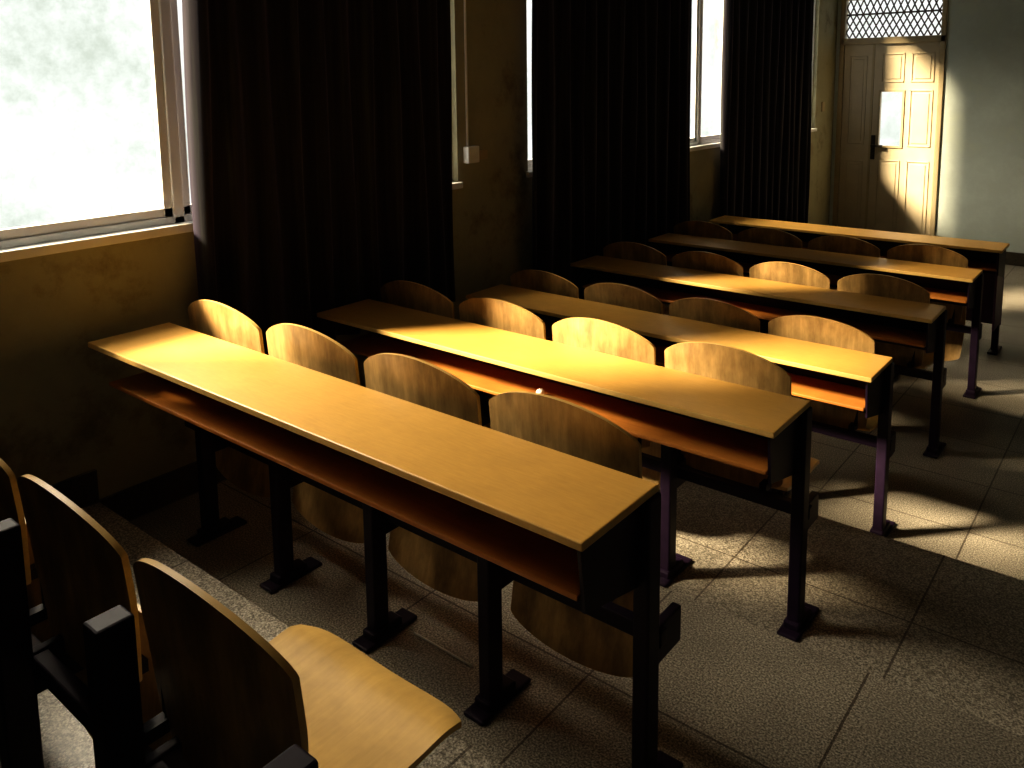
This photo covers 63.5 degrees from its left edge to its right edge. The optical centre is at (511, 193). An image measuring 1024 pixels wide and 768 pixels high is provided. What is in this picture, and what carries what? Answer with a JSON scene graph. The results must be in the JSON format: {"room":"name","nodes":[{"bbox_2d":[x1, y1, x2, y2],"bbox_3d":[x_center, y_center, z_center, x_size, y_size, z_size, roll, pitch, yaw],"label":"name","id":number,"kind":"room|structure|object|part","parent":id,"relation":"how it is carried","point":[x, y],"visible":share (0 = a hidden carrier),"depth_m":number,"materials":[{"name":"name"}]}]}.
{"room":"classroom","nodes":[
{"label":"classroom","id":0,"kind":"room"},
{"bbox_2d":[0,0,837,498],"bbox_3d":[-0.190,-0.410,4.598,0.140,3.300,11.720,6,10,38],"label":"wall","id":1,"kind":"structure","parent":0,"point":[61,418],"depth_m":3.17,"materials":[{"name":"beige paint"}]},
{"bbox_2d":[0,0,191,240],"bbox_3d":[-1.333,-0.688,3.113,0.026,1.560,3.120,6,10,38],"label":"window","id":2,"kind":"structure","parent":1,"relation":"in","point":[165,210],"depth_m":3.13,"materials":[{"name":"metal"}]},
{"bbox_2d":[22,461,225,520],"bbox_3d":[-0.113,0.987,4.741,0.015,0.490,11.720,6,10,38],"label":"baseboard","id":3,"kind":"structure","parent":1,"relation":"attached to","point":[130,503],"depth_m":3.12,"materials":[{"name":"stone"}]},
{"bbox_2d":[0,0,452,248],"bbox_3d":[-1.333,-0.688,3.113,0.050,1.620,3.160,6,10,38],"label":"frame","id":4,"kind":"object","parent":1,"relation":"attached to","point":[165,20],"visible":0.41,"depth_m":3.14,"materials":[{"name":"metal"}]},
{"bbox_2d":[0,182,462,261],"bbox_3d":[-1.283,0.132,3.193,0.056,0.034,3.200,6,10,38],"label":"sill","id":5,"kind":"structure","parent":1,"relation":"attached to","point":[35,250],"depth_m":2.92,"materials":[{"name":"paint"}]},
{"bbox_2d":[182,0,454,354],"bbox_3d":[-0.764,-0.505,3.641,0.081,2.322,1.475,6,10,38],"label":"window curtain","id":6,"kind":"object","parent":1,"relation":"hanging from","point":[319,132],"visible":0.89,"depth_m":3.58,"materials":[{"name":"fabric"}]},
{"bbox_2d":[463,0,487,163],"bbox_3d":[-0.196,-1.099,4.359,0.040,1.870,0.190,6,10,38],"label":"junction box","id":7,"kind":"object","parent":1,"relation":"attached to","point":[471,154],"visible":1,"depth_m":4.41,"materials":[{"name":"white plastic"}]},
{"bbox_2d":[532,0,691,299],"bbox_3d":[0.729,-0.641,5.497,0.080,2.592,2.090,6,10,38],"label":"window curtain","id":8,"kind":"object","parent":1,"relation":"hanging from","point":[611,79],"visible":0.83,"depth_m":5.37,"materials":[{"name":"fabric"}]},
{"bbox_2d":[526,142,719,177],"bbox_3d":[0.958,-0.274,5.955,0.056,0.034,2.820,6,10,38],"label":"sill","id":9,"kind":"structure","parent":1,"relation":"attached to","point":[716,144],"depth_m":6.60,"materials":[{"name":"paint"}]},
{"bbox_2d":[528,0,719,169],"bbox_3d":[0.908,-1.093,5.875,0.050,1.620,2.780,6,10,38],"label":"frame","id":10,"kind":"object","parent":1,"relation":"attached to","point":[698,142],"visible":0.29,"depth_m":6.59,"materials":[{"name":"metal"}]},
{"bbox_2d":[528,0,723,165],"bbox_3d":[0.908,-1.093,5.875,0.026,1.560,2.740,6,10,38],"label":"window","id":11,"kind":"structure","parent":1,"relation":"in","point":[696,2],"depth_m":6.61,"materials":[{"name":"metal"}]},
{"bbox_2d":[719,0,813,228],"bbox_3d":[2.348,-0.885,7.498,0.080,2.692,2.080,6,10,38],"label":"window curtain","id":12,"kind":"object","parent":1,"relation":"hanging from","point":[766,70],"visible":0.94,"depth_m":7.42,"materials":[{"name":"fabric"}]},
{"bbox_2d":[811,0,815,119],"bbox_3d":[2.633,-1.406,8.001,0.050,1.620,1.530,6,10,38],"label":"frame","id":13,"kind":"object","parent":1,"relation":"attached to","point":[814,14],"visible":0.09,"depth_m":8.55,"materials":[{"name":"metal"}]},
{"bbox_2d":[821,102,824,111],"bbox_3d":[3.307,-0.928,8.801,0.010,0.100,0.080,6,10,38],"label":"light switch","id":14,"kind":"object","parent":1,"relation":"attached to","point":[823,103],"visible":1,"depth_m":8.79,"materials":[{"name":"paint"}]},
{"bbox_2d":[0,265,1023,767],"bbox_3d":[3.074,1.328,3.178,7.260,0.570,13.220,6,10,38],"label":"floor","id":15,"kind":"structure","parent":0,"point":[911,655],"depth_m":2.60,"materials":[{"name":"tile"}]},
{"bbox_2d":[88,322,682,767],"bbox_3d":[-0.515,0.931,2.400,2.049,0.749,0.417,6,10,38],"label":"desk","id":16,"kind":"object","parent":15,"relation":"on","point":[581,534],"visible":1,"depth_m":2.07,"materials":[{"name":"laminate"}]},
{"bbox_2d":[188,300,269,496],"bbox_3d":[-1.015,0.740,3.030,0.452,0.737,0.136,6,10,38],"label":"chair","id":17,"kind":"object","parent":16,"relation":"attached to","point":[215,319],"visible":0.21,"depth_m":3.01,"materials":[{"name":"brown wood"}]},
{"bbox_3d":[-1.037,0.618,2.987,0.452,0.482,0.063,6,10,38],"label":"backrest","id":18,"kind":"part","parent":17,"relation":"part of","materials":[{"name":"brown wood"}]},
{"bbox_3d":[-0.988,0.910,3.084,0.438,0.385,0.058,6,10,38],"label":"seat","id":19,"kind":"part","parent":17,"relation":"part of","materials":[{"name":"brown wood"}]},
{"bbox_2d":[266,323,363,542],"bbox_3d":[-0.630,0.778,2.723,0.452,0.737,0.136,6,10,38],"label":"chair","id":20,"kind":"object","parent":16,"relation":"attached to","point":[303,346],"visible":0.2,"depth_m":2.70,"materials":[{"name":"brown wood"}]},
{"bbox_3d":[-0.652,0.655,2.680,0.452,0.482,0.063,6,10,38],"label":"backrest","id":21,"kind":"part","parent":20,"relation":"part of","materials":[{"name":"brown wood"}]},
{"bbox_3d":[-0.603,0.948,2.777,0.438,0.385,0.058,6,10,38],"label":"seat","id":22,"kind":"part","parent":20,"relation":"part of","materials":[{"name":"brown wood"}]},
{"bbox_2d":[109,372,580,600],"bbox_3d":[-0.555,0.709,2.307,1.928,0.013,0.217,6,10,38],"label":"shelf","id":23,"kind":"object","parent":16,"relation":"attached to","point":[551,564],"depth_m":2.06,"materials":[{"name":"brown wood"}]},
{"bbox_2d":[364,353,481,601],"bbox_3d":[-0.245,0.816,2.416,0.452,0.737,0.136,6,10,38],"label":"chair","id":24,"kind":"object","parent":16,"relation":"attached to","point":[420,382],"visible":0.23,"depth_m":2.40,"materials":[{"name":"brown wood"}]},
{"bbox_3d":[-0.267,0.693,2.374,0.452,0.482,0.063,6,10,38],"label":"backrest","id":25,"kind":"part","parent":24,"relation":"part of","materials":[{"name":"brown wood"}]},
{"bbox_3d":[-0.219,0.986,2.470,0.438,0.385,0.058,6,10,38],"label":"seat","id":26,"kind":"part","parent":24,"relation":"part of","materials":[{"name":"brown wood"}]},
{"bbox_2d":[489,391,641,676],"bbox_3d":[0.140,0.854,2.110,0.452,0.737,0.136,6,10,38],"label":"chair","id":27,"kind":"object","parent":16,"relation":"attached to","point":[551,422],"visible":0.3,"depth_m":2.09,"materials":[{"name":"brown wood"}]},
{"bbox_3d":[0.166,1.024,2.164,0.438,0.385,0.058,6,10,38],"label":"seat","id":28,"kind":"part","parent":27,"relation":"part of","materials":[{"name":"brown wood"}]},
{"bbox_2d":[414,632,472,666],"bbox_3d":[-0.199,1.306,2.376,0.230,0.006,0.006,6,10,38],"label":"straw","id":29,"kind":"object","parent":15,"relation":"on","point":[415,633],"visible":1,"depth_m":2.37,"materials":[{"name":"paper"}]},
{"bbox_2d":[317,299,818,641],"bbox_3d":[0.087,0.941,3.158,2.049,0.750,0.417,6,10,38],"label":"desk","id":30,"kind":"object","parent":15,"relation":"on","point":[759,431],"visible":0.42,"depth_m":2.79,"materials":[{"name":"laminate"}]},
{"bbox_2d":[381,280,454,318],"bbox_3d":[-0.412,0.750,3.787,0.452,0.737,0.136,6,10,38],"label":"chair","id":31,"kind":"object","parent":30,"relation":"attached to","point":[408,294],"visible":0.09,"depth_m":3.67,"materials":[{"name":"brown wood"}]},
{"bbox_2d":[459,297,545,428],"bbox_3d":[-0.027,0.788,3.480,0.452,0.737,0.136,6,10,38],"label":"chair","id":32,"kind":"object","parent":30,"relation":"attached to","point":[490,312],"visible":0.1,"depth_m":3.38,"materials":[{"name":"brown wood"}]},
{"bbox_2d":[536,388,544,393],"bbox_3d":[0.102,0.711,2.970,0.030,0.031,0.028,6,10,38],"label":"paper ball","id":33,"kind":"object","parent":30,"relation":"on","point":[541,391],"visible":0.61,"depth_m":2.96,"materials":[{"name":"white paper"}]},
{"bbox_2d":[340,333,767,474],"bbox_3d":[0.047,0.719,3.064,1.928,0.013,0.217,6,10,38],"label":"shelf","id":34,"kind":"object","parent":30,"relation":"attached to","point":[721,443],"depth_m":2.85,"materials":[{"name":"brown wood"}]},
{"bbox_3d":[0.070,0.673,3.087,1.928,0.161,0.147,6,10,38],"label":"rail","id":35,"kind":"part","parent":30,"relation":"part of","materials":[{"name":"paint"}]},
{"bbox_2d":[552,317,660,488],"bbox_3d":[0.358,0.826,3.174,0.452,0.737,0.136,6,10,38],"label":"chair","id":36,"kind":"object","parent":30,"relation":"attached to","point":[597,335],"visible":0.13,"depth_m":3.08,"materials":[{"name":"brown wood"}]},
{"bbox_3d":[0.384,0.996,3.228,0.438,0.385,0.058,6,10,38],"label":"seat","id":37,"kind":"part","parent":36,"relation":"part of","materials":[{"name":"brown wood"}]},
{"bbox_2d":[664,342,819,490],"bbox_3d":[0.828,0.740,2.960,0.452,0.519,0.415,6,10,38],"label":"chair","id":38,"kind":"object","parent":30,"relation":"attached to","point":[722,362],"visible":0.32,"depth_m":2.79,"materials":[{"name":"brown wood"}]},
{"bbox_3d":[0.853,0.966,3.018,0.449,0.054,0.345,6,10,38],"label":"seat","id":39,"kind":"part","parent":38,"relation":"part of","materials":[{"name":"brown wood"}]},
{"bbox_2d":[466,284,895,536],"bbox_3d":[0.690,0.958,3.916,2.049,0.754,0.417,6,10,38],"label":"desk","id":40,"kind":"object","parent":15,"relation":"on","point":[859,381],"visible":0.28,"depth_m":3.44,"materials":[{"name":"laminate"}]},
{"bbox_2d":[510,270,578,340],"bbox_3d":[0.191,0.770,4.546,0.452,0.737,0.136,6,10,38],"label":"chair","id":41,"kind":"object","parent":40,"relation":"attached to","point":[537,280],"visible":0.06,"depth_m":4.44,"materials":[{"name":"brown wood"}]},
{"bbox_2d":[584,282,662,366],"bbox_3d":[0.662,0.684,4.332,0.452,0.519,0.415,6,10,38],"label":"chair","id":42,"kind":"object","parent":40,"relation":"attached to","point":[616,294],"visible":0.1,"depth_m":4.13,"materials":[{"name":"brown wood"}]},
{"bbox_3d":[0.672,0.688,3.845,1.928,0.161,0.147,6,10,38],"label":"rail","id":43,"kind":"part","parent":40,"relation":"part of","materials":[{"name":"paint"}]},
{"bbox_2d":[543,320,864,410],"bbox_3d":[0.650,0.734,3.822,1.928,0.013,0.217,6,10,38],"label":"shelf","id":44,"kind":"object","parent":40,"relation":"attached to","point":[817,387],"depth_m":3.36,"materials":[{"name":"brown wood"}]},
{"bbox_2d":[669,298,759,331],"bbox_3d":[0.960,0.846,3.932,0.452,0.737,0.136,6,10,38],"label":"chair","id":45,"kind":"object","parent":40,"relation":"attached to","point":[706,310],"visible":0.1,"depth_m":3.83,"materials":[{"name":"brown wood"}]},
{"bbox_2d":[768,315,877,431],"bbox_3d":[1.431,0.760,3.719,0.452,0.519,0.415,6,10,38],"label":"chair","id":46,"kind":"object","parent":40,"relation":"attached to","point":[814,329],"visible":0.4,"depth_m":3.54,"materials":[{"name":"brown wood"}]},
{"bbox_3d":[1.456,0.986,3.777,0.449,0.054,0.345,6,10,38],"label":"seat","id":47,"kind":"part","parent":46,"relation":"part of","materials":[{"name":"brown wood"}]},
{"bbox_2d":[570,255,946,458],"bbox_3d":[1.291,0.852,4.657,2.049,0.750,0.417,6,10,38],"label":"desk","id":48,"kind":"object","parent":15,"relation":"on","point":[918,325],"visible":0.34,"depth_m":4.32,"materials":[{"name":"laminate"}]},
{"bbox_2d":[603,242,668,314],"bbox_3d":[0.878,0.537,5.380,0.452,0.519,0.415,6,10,38],"label":"chair","id":49,"kind":"object","parent":48,"relation":"attached to","point":[633,251],"visible":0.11,"depth_m":5.19,"materials":[{"name":"brown wood"}]},
{"bbox_3d":[0.902,0.764,5.438,0.449,0.054,0.345,6,10,38],"label":"seat","id":50,"kind":"part","parent":49,"relation":"part of","materials":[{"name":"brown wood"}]},
{"bbox_2d":[672,251,742,275],"bbox_3d":[1.177,0.699,4.980,0.452,0.737,0.136,6,10,38],"label":"chair","id":51,"kind":"object","parent":48,"relation":"attached to","point":[697,260],"visible":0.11,"depth_m":4.88,"materials":[{"name":"brown wood"}]},
{"bbox_2d":[583,279,925,347],"bbox_3d":[1.251,0.629,4.564,1.928,0.013,0.217,6,10,38],"label":"shelf","id":52,"kind":"object","parent":48,"relation":"attached to","point":[876,329],"depth_m":4.43,"materials":[{"name":"brown wood"}]},
{"bbox_3d":[1.274,0.584,4.587,1.928,0.161,0.147,6,10,38],"label":"rail","id":53,"kind":"part","parent":48,"relation":"part of","materials":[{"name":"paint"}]},
{"bbox_2d":[749,261,829,288],"bbox_3d":[1.562,0.737,4.673,0.452,0.737,0.136,6,10,38],"label":"chair","id":54,"kind":"object","parent":48,"relation":"attached to","point":[786,272],"visible":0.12,"depth_m":4.57,"materials":[{"name":"brown wood"}]},
{"bbox_2d":[837,274,933,368],"bbox_3d":[2.032,0.651,4.460,0.452,0.519,0.415,6,10,38],"label":"chair","id":55,"kind":"object","parent":48,"relation":"attached to","point":[880,285],"visible":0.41,"depth_m":4.28,"materials":[{"name":"brown wood"}]},
{"bbox_3d":[2.057,0.877,4.518,0.449,0.054,0.345,6,10,38],"label":"seat","id":56,"kind":"part","parent":55,"relation":"part of","materials":[{"name":"brown wood"}]},
{"bbox_2d":[649,233,983,398],"bbox_3d":[1.893,0.743,5.399,2.049,0.750,0.417,6,10,38],"label":"desk","id":57,"kind":"object","parent":15,"relation":"on","point":[961,286],"visible":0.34,"depth_m":5.02,"materials":[{"name":"laminate"}]},
{"bbox_2d":[674,221,731,239],"bbox_3d":[1.393,0.552,6.028,0.452,0.737,0.136,6,10,38],"label":"chair","id":58,"kind":"object","parent":57,"relation":"attached to","point":[693,228],"visible":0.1,"depth_m":5.93,"materials":[{"name":"brown wood"}]},
{"bbox_2d":[737,228,801,276],"bbox_3d":[1.778,0.590,5.721,0.452,0.737,0.136,6,10,38],"label":"chair","id":59,"kind":"object","parent":57,"relation":"attached to","point":[769,236],"visible":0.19,"depth_m":5.62,"materials":[{"name":"brown wood"}]},
{"bbox_2d":[666,253,966,303],"bbox_3d":[1.852,0.520,5.305,1.928,0.013,0.217,6,10,38],"label":"shelf","id":60,"kind":"object","parent":57,"relation":"attached to","point":[942,293],"depth_m":4.92,"materials":[{"name":"brown wood"}]},
{"bbox_3d":[1.875,0.475,5.328,1.928,0.161,0.147,6,10,38],"label":"rail","id":61,"kind":"part","parent":57,"relation":"part of","materials":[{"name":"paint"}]},
{"bbox_2d":[808,235,879,289],"bbox_3d":[2.249,0.504,5.507,0.452,0.519,0.415,6,10,38],"label":"chair","id":62,"kind":"object","parent":57,"relation":"attached to","point":[832,243],"visible":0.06,"depth_m":5.32,"materials":[{"name":"brown wood"}]},
{"bbox_2d":[887,244,967,360],"bbox_3d":[2.548,0.666,5.108,0.452,0.737,0.136,6,10,38],"label":"chair","id":63,"kind":"object","parent":57,"relation":"attached to","point":[922,253],"visible":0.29,"depth_m":5.03,"materials":[{"name":"brown wood"}]},
{"bbox_3d":[2.526,0.543,5.065,0.452,0.482,0.063,6,10,38],"label":"backrest","id":64,"kind":"part","parent":63,"relation":"part of","materials":[{"name":"brown wood"}]},
{"bbox_3d":[2.574,0.836,5.162,0.438,0.385,0.058,6,10,38],"label":"seat","id":65,"kind":"part","parent":63,"relation":"part of","materials":[{"name":"brown wood"}]},
{"bbox_2d":[709,215,1009,354],"bbox_3d":[2.474,0.635,6.132,2.028,0.750,0.380,6,10,38],"label":"desk","id":66,"kind":"object","parent":15,"relation":"on","point":[989,257],"visible":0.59,"depth_m":5.68,"materials":[{"name":"laminate"}]},
{"bbox_3d":[2.476,0.366,6.069,1.928,0.161,0.147,6,10,38],"label":"rail","id":67,"kind":"part","parent":66,"relation":"part of","materials":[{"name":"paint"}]},
{"bbox_2d":[732,234,996,271],"bbox_3d":[2.454,0.411,6.046,1.928,0.013,0.217,6,10,38],"label":"shelf","id":68,"kind":"object","parent":66,"relation":"attached to","point":[985,264],"depth_m":5.60,"materials":[{"name":"brown wood"}]},
{"bbox_3d":[2.468,0.557,6.107,1.978,0.551,0.272,6,10,38],"label":"panel","id":69,"kind":"part","parent":66,"relation":"part of","materials":[{"name":"brown wood"}]},
{"bbox_3d":[-0.943,1.276,1.671,1.848,0.035,0.205,6,10,38],"label":"feet","id":70,"kind":"object","parent":15,"relation":"on","visible":0},
{"bbox_2d":[0,518,317,767],"bbox_3d":[-0.964,0.957,1.606,1.828,0.665,0.062,6,10,38],"label":"legs","id":71,"kind":"object","parent":70,"relation":"on","point":[110,645],"visible":1,"depth_m":1.32,"materials":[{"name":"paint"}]},
{"bbox_2d":[31,633,190,767],"bbox_3d":[-0.979,0.929,1.720,1.990,0.090,0.125,6,10,38],"label":"beam","id":72,"kind":"structure","parent":71,"relation":"attached to","point":[55,670],"depth_m":1.54,"materials":[{"name":"paint"}]},
{"bbox_2d":[0,458,54,641],"bbox_3d":[-1.232,0.825,1.973,0.452,0.622,0.136,6,10,38],"label":"chair","id":73,"kind":"object","parent":72,"relation":"attached to","point":[10,500],"visible":0.27,"depth_m":1.82,"materials":[{"name":"brown wood"}]},
{"bbox_3d":[-1.253,0.702,1.932,0.452,0.367,0.060,6,10,38],"label":"backrest","id":74,"kind":"part","parent":73,"relation":"part of","materials":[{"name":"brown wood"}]},
{"bbox_3d":[-1.206,0.938,2.019,0.438,0.385,0.058,6,10,38],"label":"seat","id":75,"kind":"part","parent":73,"relation":"part of","materials":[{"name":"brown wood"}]},
{"bbox_2d":[17,474,171,749],"bbox_3d":[-0.847,0.863,1.667,0.452,0.622,0.136,6,10,38],"label":"chair","id":76,"kind":"object","parent":72,"relation":"attached to","point":[83,572],"visible":0.62,"depth_m":1.59,"materials":[{"name":"brown wood"}]},
{"bbox_3d":[-0.868,0.740,1.625,0.452,0.367,0.060,6,10,38],"label":"backrest","id":77,"kind":"part","parent":76,"relation":"part of","materials":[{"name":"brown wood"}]},
{"bbox_3d":[-0.821,0.976,1.713,0.438,0.385,0.058,6,10,38],"label":"seat","id":78,"kind":"part","parent":76,"relation":"part of","materials":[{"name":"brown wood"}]},
{"bbox_2d":[133,558,460,767],"bbox_3d":[-0.376,0.777,1.453,0.452,0.404,0.415,6,10,38],"label":"chair","id":79,"kind":"object","parent":72,"relation":"attached to","point":[232,697],"visible":0.97,"depth_m":1.37,"materials":[{"name":"brown wood"}]},
{"bbox_3d":[-0.483,0.778,1.318,0.452,0.367,0.060,6,10,38],"label":"backrest","id":80,"kind":"part","parent":79,"relation":"part of","materials":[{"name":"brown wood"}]},
{"bbox_3d":[-0.352,0.946,1.504,0.449,0.054,0.345,6,10,38],"label":"seat","id":81,"kind":"part","parent":79,"relation":"part of","materials":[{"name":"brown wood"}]},
{"bbox_2d":[829,0,1023,252],"bbox_3d":[6.301,-0.810,6.965,7.260,3.300,0.150,6,10,38],"label":"wall","id":82,"kind":"structure","parent":0,"point":[980,192],"depth_m":8.21,"materials":[{"name":"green paint"}]},
{"bbox_2d":[838,44,872,228],"bbox_3d":[3.744,-0.514,9.025,0.297,2.190,0.040,6,10,38],"label":"leaf","id":83,"kind":"object","parent":82,"relation":"attached to","point":[849,152],"visible":0.56,"depth_m":9.00,"materials":[{"name":"paint"}]},
{"bbox_2d":[832,0,948,235],"bbox_3d":[3.992,-0.742,8.790,1.040,2.720,0.100,6,10,38],"label":"frame","id":84,"kind":"object","parent":82,"relation":"attached to","point":[941,38],"visible":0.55,"depth_m":8.60,"materials":[{"name":"paint"}]},
{"bbox_2d":[846,0,942,37],"bbox_3d":[3.979,-1.842,8.639,0.955,0.407,0.017,6,10,38],"label":"transom grille","id":85,"kind":"object","parent":82,"relation":"attached to","point":[933,10],"visible":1,"depth_m":8.64,"materials":[{"name":"black metal"}]},
{"bbox_2d":[864,42,939,234],"bbox_3d":[4.090,-0.476,8.714,0.652,2.190,0.095,6,10,38],"label":"leaf","id":86,"kind":"object","parent":82,"relation":"attached to","point":[921,154],"depth_m":8.70,"materials":[{"name":"paint"}]},
{"bbox_3d":[3.848,-0.500,8.913,0.024,2.190,0.006,6,10,38],"label":"meeting strip","id":87,"kind":"part","parent":86,"relation":"part of","materials":[{"name":"beige wood"}]},
{"bbox_3d":[3.893,-0.496,8.845,0.125,0.260,0.055,6,10,38],"label":"handle","id":88,"kind":"part","parent":86,"relation":"part of","materials":[{"name":"black metal"}]},
{"bbox_2d":[843,52,934,234],"bbox_3d":[3.985,-0.506,8.799,0.835,1.950,0.008,6,10,38],"label":"door panels","id":89,"kind":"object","parent":86,"relation":"attached to","point":[922,63],"depth_m":8.77,"materials":[{"name":"paint"}]},
{"bbox_2d":[876,90,904,147],"bbox_3d":[3.997,-0.792,8.746,0.255,0.610,0.010,6,10,38],"label":"bead","id":90,"kind":"object","parent":86,"relation":"attached to","point":[880,91],"visible":1,"depth_m":8.73,"materials":[{"name":"paint"}]},
{"bbox_2d":[1005,251,1023,266],"bbox_3d":[6.751,0.817,6.732,6.020,0.130,0.015,6,10,38],"label":"baseboard","id":91,"kind":"structure","parent":82,"relation":"attached to","point":[1012,258],"depth_m":8.16,"materials":[{"name":"wood"}]}
]}

